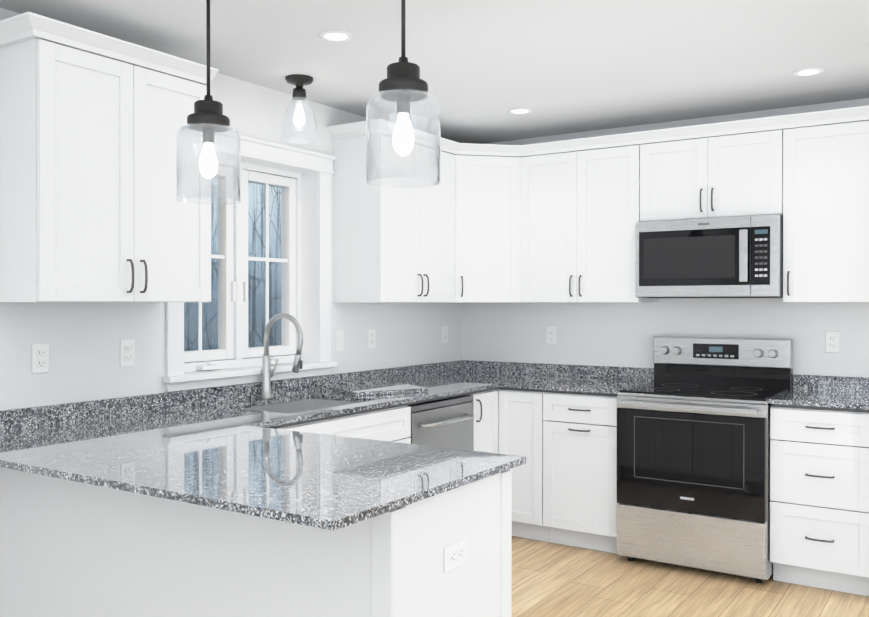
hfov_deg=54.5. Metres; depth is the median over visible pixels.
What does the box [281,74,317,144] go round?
flush-mount ceiling light
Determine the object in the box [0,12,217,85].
crown molding
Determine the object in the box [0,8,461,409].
wall
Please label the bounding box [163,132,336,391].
casement window
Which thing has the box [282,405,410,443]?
base cabinet
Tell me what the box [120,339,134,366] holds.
outlet
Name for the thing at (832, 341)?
electrical outlet
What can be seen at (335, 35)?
recessed light
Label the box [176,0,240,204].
pendant light
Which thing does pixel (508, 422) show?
base cabinet
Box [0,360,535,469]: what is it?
countertop
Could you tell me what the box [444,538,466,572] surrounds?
outlet
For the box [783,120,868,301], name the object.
upper cabinet
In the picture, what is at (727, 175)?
upper cabinet
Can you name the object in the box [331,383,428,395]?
cutting board
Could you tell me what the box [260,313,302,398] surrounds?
gooseneck faucet
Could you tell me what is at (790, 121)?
crown molding
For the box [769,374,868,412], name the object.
countertop
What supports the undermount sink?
in the countertop at (36, 430)
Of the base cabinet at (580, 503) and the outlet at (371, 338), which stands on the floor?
the base cabinet at (580, 503)
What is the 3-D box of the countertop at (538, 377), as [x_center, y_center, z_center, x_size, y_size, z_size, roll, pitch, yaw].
[0.861,0.416,4.972,0.709,0.115,0.658,0,0,33]
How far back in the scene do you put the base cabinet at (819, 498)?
4.00 m
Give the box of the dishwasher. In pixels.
[408,395,474,450]
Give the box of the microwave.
[635,214,782,297]
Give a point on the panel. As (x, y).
(68, 548)
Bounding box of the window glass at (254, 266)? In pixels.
[184,177,280,350]
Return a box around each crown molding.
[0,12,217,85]
[326,106,868,156]
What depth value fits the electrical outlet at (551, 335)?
5.42 m
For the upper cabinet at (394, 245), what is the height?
0.910 m
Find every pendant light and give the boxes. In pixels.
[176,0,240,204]
[366,0,440,187]
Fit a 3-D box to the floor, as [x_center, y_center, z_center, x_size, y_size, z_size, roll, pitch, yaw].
[0.713,1.439,0.574,7.200,0.120,8.800,0,0,33]
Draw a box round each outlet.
[32,343,48,373]
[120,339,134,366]
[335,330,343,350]
[368,329,374,348]
[442,326,447,342]
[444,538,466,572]
[547,327,556,344]
[825,331,839,352]
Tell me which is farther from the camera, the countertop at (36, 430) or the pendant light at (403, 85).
the countertop at (36, 430)
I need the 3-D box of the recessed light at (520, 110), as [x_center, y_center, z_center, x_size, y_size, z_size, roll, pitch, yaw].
[0.481,-1.104,4.721,0.136,0.008,0.136,0,0,33]
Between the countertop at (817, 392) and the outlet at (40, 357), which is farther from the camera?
the countertop at (817, 392)
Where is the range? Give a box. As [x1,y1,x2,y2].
[617,336,792,582]
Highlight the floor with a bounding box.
[511,536,868,616]
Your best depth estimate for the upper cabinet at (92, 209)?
3.04 m
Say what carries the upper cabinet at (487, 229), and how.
attached to the wall at (611, 334)
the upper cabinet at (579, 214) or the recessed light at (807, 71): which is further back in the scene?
the upper cabinet at (579, 214)
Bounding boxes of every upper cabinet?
[0,38,210,301]
[333,134,455,302]
[453,155,520,302]
[520,144,657,302]
[640,129,783,220]
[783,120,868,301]
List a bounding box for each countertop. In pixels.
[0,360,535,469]
[16,420,525,530]
[504,363,653,396]
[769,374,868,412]
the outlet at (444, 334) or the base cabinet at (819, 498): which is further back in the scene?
the outlet at (444, 334)
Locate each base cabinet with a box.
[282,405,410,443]
[468,389,549,541]
[543,392,617,553]
[770,406,868,595]
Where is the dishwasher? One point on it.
(447, 423)
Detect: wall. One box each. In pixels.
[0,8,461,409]
[462,98,868,376]
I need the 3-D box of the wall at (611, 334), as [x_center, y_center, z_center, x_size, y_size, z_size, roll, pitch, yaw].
[3.064,0.126,4.022,6.760,2.460,0.160,0,0,33]
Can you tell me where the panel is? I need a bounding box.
[0,467,259,616]
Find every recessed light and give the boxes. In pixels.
[319,30,352,41]
[508,108,531,113]
[792,68,823,75]
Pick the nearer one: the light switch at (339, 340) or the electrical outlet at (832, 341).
the electrical outlet at (832, 341)
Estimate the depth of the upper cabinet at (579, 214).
4.97 m
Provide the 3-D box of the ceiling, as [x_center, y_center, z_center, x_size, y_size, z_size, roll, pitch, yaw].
[0.713,-1.141,0.557,7.200,0.120,8.800,0,0,33]
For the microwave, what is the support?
attached to the upper cabinet at (727, 175)
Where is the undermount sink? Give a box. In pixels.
[242,399,359,413]
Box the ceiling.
[0,0,868,143]
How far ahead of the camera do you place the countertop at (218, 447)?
2.37 m
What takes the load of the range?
on the floor
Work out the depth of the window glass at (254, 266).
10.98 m
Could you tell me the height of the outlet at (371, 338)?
0.115 m

